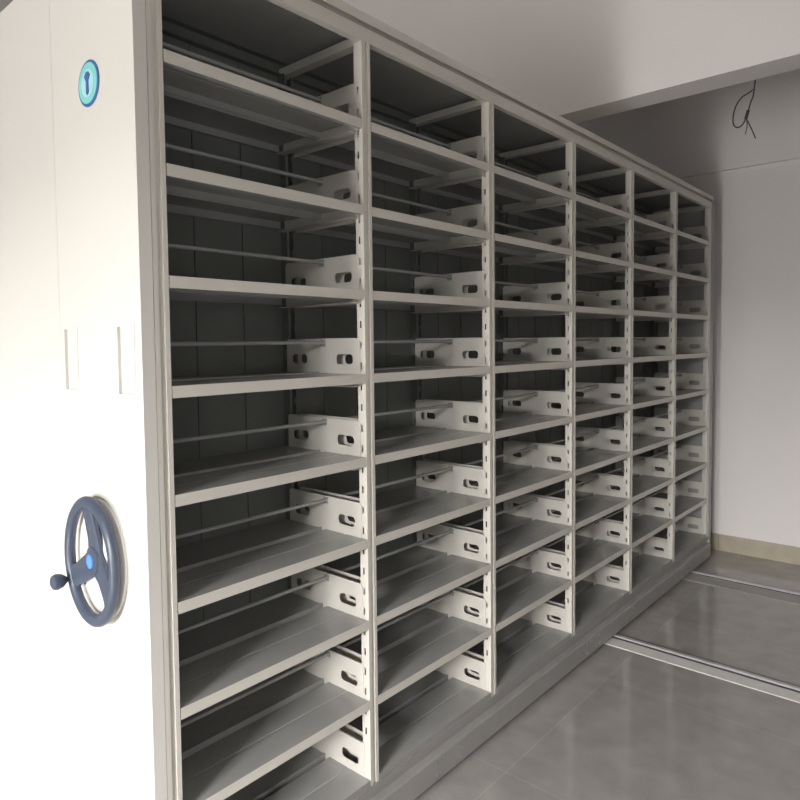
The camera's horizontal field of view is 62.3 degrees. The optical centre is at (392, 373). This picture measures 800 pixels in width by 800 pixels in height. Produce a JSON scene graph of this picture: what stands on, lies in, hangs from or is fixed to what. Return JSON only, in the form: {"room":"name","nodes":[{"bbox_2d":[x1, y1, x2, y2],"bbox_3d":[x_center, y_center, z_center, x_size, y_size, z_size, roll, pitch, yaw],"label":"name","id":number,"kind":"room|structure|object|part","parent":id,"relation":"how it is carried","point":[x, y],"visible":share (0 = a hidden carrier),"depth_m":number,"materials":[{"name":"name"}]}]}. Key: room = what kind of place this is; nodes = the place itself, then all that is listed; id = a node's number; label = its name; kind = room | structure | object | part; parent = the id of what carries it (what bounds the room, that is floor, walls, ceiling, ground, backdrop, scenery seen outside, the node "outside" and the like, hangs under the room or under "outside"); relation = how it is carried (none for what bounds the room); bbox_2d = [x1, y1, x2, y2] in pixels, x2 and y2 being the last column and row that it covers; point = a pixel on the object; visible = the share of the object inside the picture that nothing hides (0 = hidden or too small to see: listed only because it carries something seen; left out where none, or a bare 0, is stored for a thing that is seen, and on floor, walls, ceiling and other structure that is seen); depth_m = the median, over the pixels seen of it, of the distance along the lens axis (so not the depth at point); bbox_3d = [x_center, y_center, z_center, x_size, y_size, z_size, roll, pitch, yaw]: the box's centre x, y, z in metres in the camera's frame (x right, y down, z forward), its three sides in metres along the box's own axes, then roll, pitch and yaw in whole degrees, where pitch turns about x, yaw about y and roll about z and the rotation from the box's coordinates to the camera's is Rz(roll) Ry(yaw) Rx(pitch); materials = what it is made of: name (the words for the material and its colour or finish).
{"room":"archive storage room","nodes":[
{"label":"archive storage room","id":0,"kind":"room"},
{"bbox_2d":[0,0,12,11],"bbox_3d":[-2.423,-0.593,3.260,0.200,4.000,7.840,2,4,41],"label":"wall","id":1,"kind":"structure","parent":0,"point":[3,3],"depth_m":3.49,"materials":[{"name":"grey paint"}]},
{"bbox_2d":[342,0,799,122],"bbox_3d":[1.306,-1.968,3.057,5.600,1.318,0.174,2,4,41],"label":"ceiling","id":2,"kind":"structure","parent":1,"relation":"attached to","point":[578,60],"depth_m":3.22,"materials":[{"name":"paint"}]},
{"bbox_2d":[414,549,799,799],"bbox_3d":[-0.227,1.420,1.433,5.600,0.100,7.840,2,4,41],"label":"floor","id":3,"kind":"structure","parent":0,"point":[621,724],"depth_m":2.49,"materials":[{"name":"tile"}]},
{"bbox_2d":[0,0,646,799],"bbox_3d":[0.244,0.107,3.297,0.623,2.330,3.894,2,4,41],"label":"shelving","id":4,"kind":"object","parent":3,"relation":"on","point":[37,737],"visible":0.1,"depth_m":1.76,"materials":[{"name":"metal"}]},
{"bbox_3d":[-1.034,0.182,1.849,0.623,2.317,0.028,2,4,41],"label":"panel","id":5,"kind":"part","parent":4,"relation":"part of","materials":[{"name":"paint"}]},
{"bbox_3d":[0.240,0.052,3.290,0.610,2.151,3.826,2,4,41],"label":"panel","id":6,"kind":"part","parent":4,"relation":"part of","materials":[{"name":"paint"}]},
{"bbox_2d":[49,0,713,799],"bbox_3d":[0.611,0.120,2.926,0.415,2.330,3.978,2,4,41],"label":"shelving","id":7,"kind":"object","parent":3,"relation":"on","point":[378,429],"visible":1,"depth_m":2.00,"materials":[{"name":"metal"}]},
{"bbox_3d":[-0.773,0.483,1.543,0.038,0.038,0.046,2,4,41],"label":"knob","id":8,"kind":"part","parent":7,"relation":"part of","materials":[{"name":"plastic"}]},
{"bbox_3d":[-0.651,0.193,1.512,0.396,2.317,0.028,2,4,41],"label":"panel","id":9,"kind":"part","parent":7,"relation":"part of","materials":[{"name":"paint"}]},
{"bbox_3d":[-0.492,0.166,1.414,0.030,2.113,0.034,2,4,41],"label":"post","id":10,"kind":"part","parent":7,"relation":"part of","materials":[{"name":"metal"}]},
{"bbox_3d":[-0.553,0.144,1.876,0.011,2.105,0.649,2,4,41],"label":"panel","id":11,"kind":"part","parent":7,"relation":"part of","materials":[{"name":"paint"}]},
{"bbox_3d":[-0.410,-0.781,1.710,0.020,0.020,0.594,2,4,41],"label":"rod","id":12,"kind":"part","parent":7,"relation":"part of","materials":[{"name":"paint"}]},
{"bbox_3d":[-0.408,-0.546,1.720,0.020,0.020,0.594,2,4,41],"label":"rod","id":13,"kind":"part","parent":7,"relation":"part of","materials":[{"name":"paint"}]},
{"bbox_3d":[-0.405,-0.312,1.731,0.020,0.020,0.594,2,4,41],"label":"rod","id":14,"kind":"part","parent":7,"relation":"part of","materials":[{"name":"paint"}]},
{"bbox_3d":[-0.402,-0.077,1.742,0.020,0.020,0.594,2,4,41],"label":"rod","id":15,"kind":"part","parent":7,"relation":"part of","materials":[{"name":"paint"}]},
{"bbox_3d":[-0.400,0.158,1.753,0.020,0.020,0.594,2,4,41],"label":"rod","id":16,"kind":"part","parent":7,"relation":"part of","materials":[{"name":"paint"}]},
{"bbox_3d":[-0.397,0.393,1.764,0.020,0.020,0.594,2,4,41],"label":"rod","id":17,"kind":"part","parent":7,"relation":"part of","materials":[{"name":"paint"}]},
{"bbox_3d":[-0.395,0.627,1.775,0.020,0.020,0.594,2,4,41],"label":"rod","id":18,"kind":"part","parent":7,"relation":"part of","materials":[{"name":"paint"}]},
{"bbox_3d":[-0.392,0.862,1.786,0.020,0.020,0.594,2,4,41],"label":"rod","id":19,"kind":"part","parent":7,"relation":"part of","materials":[{"name":"paint"}]},
{"bbox_3d":[-0.417,-0.682,1.721,0.360,0.029,0.593,2,4,41],"label":"shelf","id":20,"kind":"part","parent":7,"relation":"part of","materials":[{"name":"metal"}]},
{"bbox_3d":[-0.414,-0.447,1.732,0.360,0.029,0.593,2,4,41],"label":"shelf","id":21,"kind":"part","parent":7,"relation":"part of","materials":[{"name":"metal"}]},
{"bbox_3d":[-0.411,-0.213,1.743,0.360,0.029,0.593,2,4,41],"label":"shelf","id":22,"kind":"part","parent":7,"relation":"part of","materials":[{"name":"metal"}]},
{"bbox_3d":[-0.409,0.022,1.754,0.360,0.029,0.593,2,4,41],"label":"shelf","id":23,"kind":"part","parent":7,"relation":"part of","materials":[{"name":"metal"}]},
{"bbox_3d":[-0.406,0.257,1.765,0.360,0.029,0.593,2,4,41],"label":"shelf","id":24,"kind":"part","parent":7,"relation":"part of","materials":[{"name":"metal"}]},
{"bbox_3d":[-0.404,0.492,1.776,0.360,0.029,0.593,2,4,41],"label":"shelf","id":25,"kind":"part","parent":7,"relation":"part of","materials":[{"name":"metal"}]},
{"bbox_3d":[-0.401,0.726,1.787,0.360,0.029,0.593,2,4,41],"label":"shelf","id":26,"kind":"part","parent":7,"relation":"part of","materials":[{"name":"metal"}]},
{"bbox_3d":[-0.398,0.961,1.798,0.360,0.029,0.593,2,4,41],"label":"shelf","id":27,"kind":"part","parent":7,"relation":"part of","materials":[{"name":"metal"}]},
{"bbox_3d":[-0.322,0.132,2.105,0.030,2.113,0.034,2,4,41],"label":"post","id":28,"kind":"part","parent":7,"relation":"part of","materials":[{"name":"metal"}]},
{"bbox_3d":[-0.396,1.193,1.808,0.360,0.023,0.593,2,4,41],"label":"shelf","id":29,"kind":"part","parent":7,"relation":"part of","materials":[{"name":"metal"}]},
{"bbox_3d":[-0.129,0.117,2.356,0.011,2.105,0.632,2,4,41],"label":"panel","id":30,"kind":"part","parent":7,"relation":"part of","materials":[{"name":"paint"}]},
{"bbox_3d":[-0.075,0.139,1.887,0.030,2.113,0.034,2,4,41],"label":"post","id":31,"kind":"part","parent":7,"relation":"part of","materials":[{"name":"metal"}]},
{"bbox_3d":[0.004,-0.474,2.205,0.360,0.029,0.593,2,4,41],"label":"shelf","id":32,"kind":"part","parent":7,"relation":"part of","materials":[{"name":"metal"}]},
{"bbox_3d":[0.001,-0.709,2.194,0.360,0.029,0.593,2,4,41],"label":"shelf","id":33,"kind":"part","parent":7,"relation":"part of","materials":[{"name":"metal"}]},
{"bbox_3d":[0.023,0.600,2.248,0.020,0.020,0.594,2,4,41],"label":"rod","id":34,"kind":"part","parent":7,"relation":"part of","materials":[{"name":"paint"}]},
{"bbox_3d":[0.026,0.835,2.259,0.020,0.020,0.594,2,4,41],"label":"rod","id":35,"kind":"part","parent":7,"relation":"part of","materials":[{"name":"paint"}]},
{"bbox_3d":[0.021,0.366,2.237,0.020,0.020,0.594,2,4,41],"label":"rod","id":36,"kind":"part","parent":7,"relation":"part of","materials":[{"name":"paint"}]},
{"bbox_3d":[0.007,-0.808,2.182,0.020,0.020,0.594,2,4,41],"label":"rod","id":37,"kind":"part","parent":7,"relation":"part of","materials":[{"name":"paint"}]},
{"bbox_3d":[0.018,0.131,2.226,0.020,0.020,0.594,2,4,41],"label":"rod","id":38,"kind":"part","parent":7,"relation":"part of","materials":[{"name":"paint"}]},
{"bbox_3d":[0.006,-0.239,2.216,0.360,0.029,0.593,2,4,41],"label":"shelf","id":39,"kind":"part","parent":7,"relation":"part of","materials":[{"name":"metal"}]},
{"bbox_3d":[0.010,-0.573,2.193,0.020,0.020,0.594,2,4,41],"label":"rod","id":40,"kind":"part","parent":7,"relation":"part of","materials":[{"name":"paint"}]},
{"bbox_3d":[0.013,-0.339,2.204,0.020,0.020,0.594,2,4,41],"label":"rod","id":41,"kind":"part","parent":7,"relation":"part of","materials":[{"name":"paint"}]},
{"bbox_3d":[0.015,-0.104,2.215,0.020,0.020,0.594,2,4,41],"label":"rod","id":42,"kind":"part","parent":7,"relation":"part of","materials":[{"name":"paint"}]},
{"bbox_3d":[0.019,0.934,2.271,0.360,0.029,0.593,2,4,41],"label":"shelf","id":43,"kind":"part","parent":7,"relation":"part of","materials":[{"name":"metal"}]},
{"bbox_3d":[0.096,0.105,2.578,0.030,2.113,0.034,2,4,41],"label":"post","id":44,"kind":"part","parent":7,"relation":"part of","materials":[{"name":"metal"}]},
{"bbox_3d":[0.012,0.230,2.238,0.360,0.029,0.593,2,4,41],"label":"shelf","id":45,"kind":"part","parent":7,"relation":"part of","materials":[{"name":"metal"}]},
{"bbox_3d":[0.017,0.700,2.260,0.360,0.029,0.593,2,4,41],"label":"shelf","id":46,"kind":"part","parent":7,"relation":"part of","materials":[{"name":"metal"}]},
{"bbox_3d":[0.014,0.465,2.248,0.360,0.029,0.593,2,4,41],"label":"shelf","id":47,"kind":"part","parent":7,"relation":"part of","materials":[{"name":"metal"}]},
{"bbox_3d":[0.022,1.166,2.281,0.360,0.023,0.593,2,4,41],"label":"shelf","id":48,"kind":"part","parent":7,"relation":"part of","materials":[{"name":"metal"}]},
{"bbox_3d":[0.009,-0.005,2.227,0.360,0.029,0.593,2,4,41],"label":"shelf","id":49,"kind":"part","parent":7,"relation":"part of","materials":[{"name":"metal"}]},
{"bbox_3d":[0.288,0.090,2.829,0.011,2.105,0.632,2,4,41],"label":"panel","id":50,"kind":"part","parent":7,"relation":"part of","materials":[{"name":"paint"}]},
{"bbox_3d":[0.343,0.113,2.360,0.030,2.113,0.034,2,4,41],"label":"post","id":51,"kind":"part","parent":7,"relation":"part of","materials":[{"name":"metal"}]},
{"bbox_3d":[0.626,-0.989,2.891,0.360,0.042,3.824,2,4,41],"label":"frame","id":52,"kind":"part","parent":7,"relation":"part of","materials":[{"name":"paint"}]},
{"bbox_3d":[0.419,-0.736,2.667,0.360,0.029,0.593,2,4,41],"label":"shelf","id":53,"kind":"part","parent":7,"relation":"part of","materials":[{"name":"metal"}]},
{"bbox_3d":[0.421,-0.501,2.678,0.360,0.029,0.593,2,4,41],"label":"shelf","id":54,"kind":"part","parent":7,"relation":"part of","materials":[{"name":"metal"}]},
{"bbox_3d":[0.441,0.574,2.721,0.020,0.020,0.594,2,4,41],"label":"rod","id":55,"kind":"part","parent":7,"relation":"part of","materials":[{"name":"paint"}]},
{"bbox_3d":[0.444,0.808,2.732,0.020,0.020,0.594,2,4,41],"label":"rod","id":56,"kind":"part","parent":7,"relation":"part of","materials":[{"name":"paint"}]},
{"bbox_3d":[0.438,0.339,2.710,0.020,0.020,0.594,2,4,41],"label":"rod","id":57,"kind":"part","parent":7,"relation":"part of","materials":[{"name":"paint"}]},
{"bbox_3d":[0.436,0.104,2.699,0.020,0.020,0.594,2,4,41],"label":"rod","id":58,"kind":"part","parent":7,"relation":"part of","materials":[{"name":"paint"}]},
{"bbox_3d":[0.434,0.673,2.732,0.360,0.029,0.593,2,4,41],"label":"shelf","id":59,"kind":"part","parent":7,"relation":"part of","materials":[{"name":"metal"}]},
{"bbox_3d":[0.437,0.908,2.743,0.360,0.029,0.593,2,4,41],"label":"shelf","id":60,"kind":"part","parent":7,"relation":"part of","materials":[{"name":"metal"}]},
{"bbox_3d":[0.425,-0.835,2.655,0.020,0.020,0.594,2,4,41],"label":"rod","id":61,"kind":"part","parent":7,"relation":"part of","materials":[{"name":"paint"}]},
{"bbox_3d":[0.513,0.078,3.051,0.030,2.113,0.034,2,4,41],"label":"post","id":62,"kind":"part","parent":7,"relation":"part of","materials":[{"name":"metal"}]},
{"bbox_3d":[0.424,-0.266,2.689,0.360,0.029,0.593,2,4,41],"label":"shelf","id":63,"kind":"part","parent":7,"relation":"part of","materials":[{"name":"metal"}]},
{"bbox_3d":[0.631,-1.030,2.897,0.380,0.030,3.844,2,4,41],"label":"panel","id":64,"kind":"part","parent":7,"relation":"part of","materials":[{"name":"paint"}]},
{"bbox_3d":[0.428,-0.600,2.666,0.020,0.020,0.594,2,4,41],"label":"rod","id":65,"kind":"part","parent":7,"relation":"part of","materials":[{"name":"paint"}]},
{"bbox_3d":[0.430,-0.365,2.677,0.020,0.020,0.594,2,4,41],"label":"rod","id":66,"kind":"part","parent":7,"relation":"part of","materials":[{"name":"paint"}]},
{"bbox_3d":[0.433,-0.131,2.688,0.020,0.020,0.594,2,4,41],"label":"rod","id":67,"kind":"part","parent":7,"relation":"part of","materials":[{"name":"paint"}]},
{"bbox_3d":[0.440,1.139,2.754,0.360,0.023,0.593,2,4,41],"label":"shelf","id":68,"kind":"part","parent":7,"relation":"part of","materials":[{"name":"metal"}]},
{"bbox_3d":[0.429,0.203,2.711,0.360,0.029,0.593,2,4,41],"label":"shelf","id":69,"kind":"part","parent":7,"relation":"part of","materials":[{"name":"metal"}]},
{"bbox_3d":[0.432,0.438,2.721,0.360,0.029,0.593,2,4,41],"label":"shelf","id":70,"kind":"part","parent":7,"relation":"part of","materials":[{"name":"metal"}]},
{"bbox_3d":[0.649,1.199,2.994,0.396,0.127,3.824,2,4,41],"label":"frame","id":71,"kind":"part","parent":7,"relation":"part of","materials":[{"name":"paint"}]},
{"bbox_3d":[0.427,-0.031,2.700,0.360,0.029,0.593,2,4,41],"label":"shelf","id":72,"kind":"part","parent":7,"relation":"part of","materials":[{"name":"metal"}]},
{"bbox_3d":[0.706,0.064,3.302,0.011,2.105,0.632,2,4,41],"label":"panel","id":73,"kind":"part","parent":7,"relation":"part of","materials":[{"name":"paint"}]},
{"bbox_3d":[0.931,0.052,3.524,0.030,2.113,0.034,2,4,41],"label":"post","id":74,"kind":"part","parent":7,"relation":"part of","materials":[{"name":"metal"}]},
{"bbox_3d":[0.837,-0.762,3.140,0.360,0.029,0.593,2,4,41],"label":"shelf","id":75,"kind":"part","parent":7,"relation":"part of","materials":[{"name":"metal"}]},
{"bbox_3d":[0.761,0.086,2.833,0.030,2.113,0.034,2,4,41],"label":"post","id":76,"kind":"part","parent":7,"relation":"part of","materials":[{"name":"metal"}]},
{"bbox_3d":[0.859,0.547,3.194,0.020,0.020,0.594,2,4,41],"label":"rod","id":77,"kind":"part","parent":7,"relation":"part of","materials":[{"name":"paint"}]},
{"bbox_3d":[0.861,0.782,3.205,0.020,0.020,0.594,2,4,41],"label":"rod","id":78,"kind":"part","parent":7,"relation":"part of","materials":[{"name":"paint"}]},
{"bbox_3d":[0.839,-0.528,3.151,0.360,0.029,0.593,2,4,41],"label":"shelf","id":79,"kind":"part","parent":7,"relation":"part of","materials":[{"name":"metal"}]},
{"bbox_3d":[0.856,0.312,3.183,0.020,0.020,0.594,2,4,41],"label":"rod","id":80,"kind":"part","parent":7,"relation":"part of","materials":[{"name":"paint"}]},
{"bbox_3d":[0.855,0.881,3.216,0.360,0.029,0.593,2,4,41],"label":"shelf","id":81,"kind":"part","parent":7,"relation":"part of","materials":[{"name":"metal"}]},
{"bbox_3d":[0.852,0.646,3.205,0.360,0.029,0.593,2,4,41],"label":"shelf","id":82,"kind":"part","parent":7,"relation":"part of","materials":[{"name":"metal"}]},
{"bbox_3d":[0.850,0.411,3.194,0.360,0.029,0.593,2,4,41],"label":"shelf","id":83,"kind":"part","parent":7,"relation":"part of","materials":[{"name":"metal"}]},
{"bbox_3d":[0.854,0.077,3.172,0.020,0.020,0.594,2,4,41],"label":"rod","id":84,"kind":"part","parent":7,"relation":"part of","materials":[{"name":"paint"}]},
{"bbox_3d":[0.843,-0.862,3.128,0.020,0.020,0.594,2,4,41],"label":"rod","id":85,"kind":"part","parent":7,"relation":"part of","materials":[{"name":"paint"}]},
{"bbox_3d":[0.842,-0.293,3.162,0.360,0.029,0.593,2,4,41],"label":"shelf","id":86,"kind":"part","parent":7,"relation":"part of","materials":[{"name":"metal"}]},
{"bbox_3d":[0.851,-0.157,3.161,0.020,0.020,0.594,2,4,41],"label":"rod","id":87,"kind":"part","parent":7,"relation":"part of","materials":[{"name":"paint"}]},
{"bbox_3d":[0.846,-0.627,3.139,0.020,0.020,0.594,2,4,41],"label":"rod","id":88,"kind":"part","parent":7,"relation":"part of","materials":[{"name":"paint"}]},
{"bbox_3d":[0.848,-0.392,3.150,0.020,0.020,0.594,2,4,41],"label":"rod","id":89,"kind":"part","parent":7,"relation":"part of","materials":[{"name":"paint"}]},
{"bbox_3d":[0.858,1.113,3.227,0.360,0.023,0.593,2,4,41],"label":"shelf","id":90,"kind":"part","parent":7,"relation":"part of","materials":[{"name":"metal"}]},
{"bbox_3d":[0.847,0.177,3.183,0.360,0.029,0.593,2,4,41],"label":"shelf","id":91,"kind":"part","parent":7,"relation":"part of","materials":[{"name":"metal"}]},
{"bbox_3d":[1.124,0.037,3.775,0.011,2.105,0.632,2,4,41],"label":"panel","id":92,"kind":"part","parent":7,"relation":"part of","materials":[{"name":"paint"}]},
{"bbox_3d":[0.845,-0.058,3.172,0.360,0.029,0.593,2,4,41],"label":"shelf","id":93,"kind":"part","parent":7,"relation":"part of","materials":[{"name":"metal"}]},
{"bbox_3d":[1.349,0.025,3.997,0.030,2.113,0.034,2,4,41],"label":"post","id":94,"kind":"part","parent":7,"relation":"part of","materials":[{"name":"metal"}]},
{"bbox_3d":[1.276,0.520,3.667,0.020,0.020,0.594,2,4,41],"label":"rod","id":95,"kind":"part","parent":7,"relation":"part of","materials":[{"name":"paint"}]},
{"bbox_3d":[1.279,0.755,3.678,0.020,0.020,0.594,2,4,41],"label":"rod","id":96,"kind":"part","parent":7,"relation":"part of","materials":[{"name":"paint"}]},
{"bbox_3d":[1.274,0.285,3.656,0.020,0.020,0.594,2,4,41],"label":"rod","id":97,"kind":"part","parent":7,"relation":"part of","materials":[{"name":"paint"}]},
{"bbox_3d":[1.254,-0.789,3.612,0.360,0.029,0.593,2,4,41],"label":"shelf","id":98,"kind":"part","parent":7,"relation":"part of","materials":[{"name":"metal"}]},
{"bbox_3d":[1.270,0.619,3.678,0.360,0.029,0.593,2,4,41],"label":"shelf","id":99,"kind":"part","parent":7,"relation":"part of","materials":[{"name":"metal"}]},
{"bbox_3d":[1.257,-0.554,3.623,0.360,0.029,0.593,2,4,41],"label":"shelf","id":100,"kind":"part","parent":7,"relation":"part of","materials":[{"name":"metal"}]},
{"bbox_3d":[1.268,0.385,3.667,0.360,0.029,0.593,2,4,41],"label":"shelf","id":101,"kind":"part","parent":7,"relation":"part of","materials":[{"name":"metal"}]},
{"bbox_3d":[1.273,0.854,3.689,0.360,0.029,0.593,2,4,41],"label":"shelf","id":102,"kind":"part","parent":7,"relation":"part of","materials":[{"name":"metal"}]},
{"bbox_3d":[1.179,0.059,3.306,0.030,2.113,0.034,2,4,41],"label":"post","id":103,"kind":"part","parent":7,"relation":"part of","materials":[{"name":"metal"}]},
{"bbox_3d":[1.261,-0.888,3.601,0.020,0.020,0.594,2,4,41],"label":"rod","id":104,"kind":"part","parent":7,"relation":"part of","materials":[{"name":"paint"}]},
{"bbox_3d":[1.271,0.051,3.645,0.020,0.020,0.594,2,4,41],"label":"rod","id":105,"kind":"part","parent":7,"relation":"part of","materials":[{"name":"paint"}]},
{"bbox_3d":[1.547,0.010,4.254,0.011,2.105,0.649,2,4,41],"label":"panel","id":106,"kind":"part","parent":7,"relation":"part of","materials":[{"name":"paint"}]},
{"bbox_3d":[1.260,-0.320,3.635,0.360,0.029,0.593,2,4,41],"label":"shelf","id":107,"kind":"part","parent":7,"relation":"part of","materials":[{"name":"metal"}]},
{"bbox_3d":[1.275,1.086,3.700,0.360,0.023,0.593,2,4,41],"label":"shelf","id":108,"kind":"part","parent":7,"relation":"part of","materials":[{"name":"metal"}]},
{"bbox_3d":[1.265,0.150,3.656,0.360,0.029,0.593,2,4,41],"label":"shelf","id":109,"kind":"part","parent":7,"relation":"part of","materials":[{"name":"metal"}]},
{"bbox_3d":[1.262,-0.085,3.645,0.360,0.029,0.593,2,4,41],"label":"shelf","id":110,"kind":"part","parent":7,"relation":"part of","materials":[{"name":"metal"}]},
{"bbox_3d":[1.766,-0.002,4.470,0.030,2.113,0.034,2,4,41],"label":"post","id":111,"kind":"part","parent":7,"relation":"part of","materials":[{"name":"metal"}]},
{"bbox_3d":[1.697,0.728,4.151,0.020,0.020,0.594,2,4,41],"label":"rod","id":112,"kind":"part","parent":7,"relation":"part of","materials":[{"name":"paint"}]},
{"bbox_3d":[1.694,0.493,4.140,0.020,0.020,0.594,2,4,41],"label":"rod","id":113,"kind":"part","parent":7,"relation":"part of","materials":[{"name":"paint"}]},
{"bbox_3d":[1.692,0.259,4.129,0.020,0.020,0.594,2,4,41],"label":"rod","id":114,"kind":"part","parent":7,"relation":"part of","materials":[{"name":"paint"}]},
{"bbox_3d":[1.689,0.024,4.118,0.020,0.020,0.594,2,4,41],"label":"rod","id":115,"kind":"part","parent":7,"relation":"part of","materials":[{"name":"paint"}]},
{"bbox_3d":[1.672,-0.816,4.085,0.360,0.029,0.593,2,4,41],"label":"shelf","id":116,"kind":"part","parent":7,"relation":"part of","materials":[{"name":"metal"}]},
{"bbox_3d":[1.675,-0.581,4.096,0.360,0.029,0.593,2,4,41],"label":"shelf","id":117,"kind":"part","parent":7,"relation":"part of","materials":[{"name":"metal"}]},
{"bbox_3d":[1.596,0.032,3.779,0.030,2.113,0.034,2,4,41],"label":"post","id":118,"kind":"part","parent":7,"relation":"part of","materials":[{"name":"metal"}]},
{"bbox_3d":[1.690,0.827,4.162,0.360,0.029,0.593,2,4,41],"label":"shelf","id":119,"kind":"part","parent":7,"relation":"part of","materials":[{"name":"metal"}]},
{"bbox_3d":[1.677,-0.346,4.107,0.360,0.029,0.593,2,4,41],"label":"shelf","id":120,"kind":"part","parent":7,"relation":"part of","materials":[{"name":"metal"}]},
{"bbox_3d":[1.693,1.059,4.173,0.360,0.023,0.593,2,4,41],"label":"shelf","id":121,"kind":"part","parent":7,"relation":"part of","materials":[{"name":"metal"}]},
{"bbox_3d":[1.685,0.358,4.140,0.360,0.029,0.593,2,4,41],"label":"shelf","id":122,"kind":"part","parent":7,"relation":"part of","materials":[{"name":"metal"}]},
{"bbox_3d":[1.688,0.593,4.151,0.360,0.029,0.593,2,4,41],"label":"shelf","id":123,"kind":"part","parent":7,"relation":"part of","materials":[{"name":"metal"}]},
{"bbox_3d":[1.683,0.123,4.129,0.360,0.029,0.593,2,4,41],"label":"shelf","id":124,"kind":"part","parent":7,"relation":"part of","materials":[{"name":"metal"}]},
{"bbox_3d":[1.906,0.046,4.404,0.400,2.296,0.045,2,4,41],"label":"panel","id":125,"kind":"part","parent":7,"relation":"part of","materials":[{"name":"paint"}]},
{"bbox_3d":[1.680,-0.112,4.118,0.360,0.029,0.593,2,4,41],"label":"shelf","id":126,"kind":"part","parent":7,"relation":"part of","materials":[{"name":"metal"}]},
{"bbox_3d":[2.014,0.006,4.252,0.030,2.113,0.034,2,4,41],"label":"post","id":127,"kind":"part","parent":7,"relation":"part of","materials":[{"name":"metal"}]},
{"bbox_2d":[604,633,799,702],"bbox_3d":[1.199,1.274,3.045,5.560,0.010,0.142,2,4,41],"label":"rail","id":128,"kind":"object","parent":3,"relation":"on","point":[788,691],"visible":0.44,"depth_m":2.88,"materials":[{"name":"metal"}]},
{"bbox_2d":[683,571,799,604],"bbox_3d":[1.947,1.226,3.892,5.560,0.010,0.193,2,4,41],"label":"rail","id":129,"kind":"object","parent":3,"relation":"on","point":[769,592],"visible":0.44,"depth_m":3.81,"materials":[{"name":"metal"}]},
{"bbox_2d":[680,159,799,546],"bbox_3d":[2.411,-0.698,4.353,6.000,4.000,0.200,2,4,41],"label":"wall","id":130,"kind":"structure","parent":0,"point":[755,454],"depth_m":4.30,"materials":[{"name":"paint"}]},
{"bbox_2d":[575,69,799,178],"bbox_3d":[2.320,-2.011,4.205,5.600,1.360,0.030,2,4,41],"label":"ceiling","id":131,"kind":"structure","parent":130,"relation":"attached to","point":[692,135],"depth_m":4.37,"materials":[{"name":"paint"}]},
{"bbox_2d":[710,532,799,564],"bbox_3d":[2.361,1.149,4.359,5.600,0.112,0.012,2,4,41],"label":"baseboard","id":132,"kind":"structure","parent":130,"relation":"attached to","point":[721,542],"depth_m":4.33,"materials":[{"name":"tile"}]},
{"bbox_3d":[-0.271,-2.585,1.246,6.000,0.120,8.240,2,4,41],"label":"ceiling","id":133,"kind":"structure","parent":0,"visible":0},
{"bbox_2d":[732,80,755,138],"bbox_3d":[1.931,-1.974,3.640,0.057,1.374,0.138,-2,3,-34],"label":"wire","id":134,"kind":"object","parent":133,"relation":"hanging from","point":[753,90],"visible":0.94,"depth_m":3.63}
]}

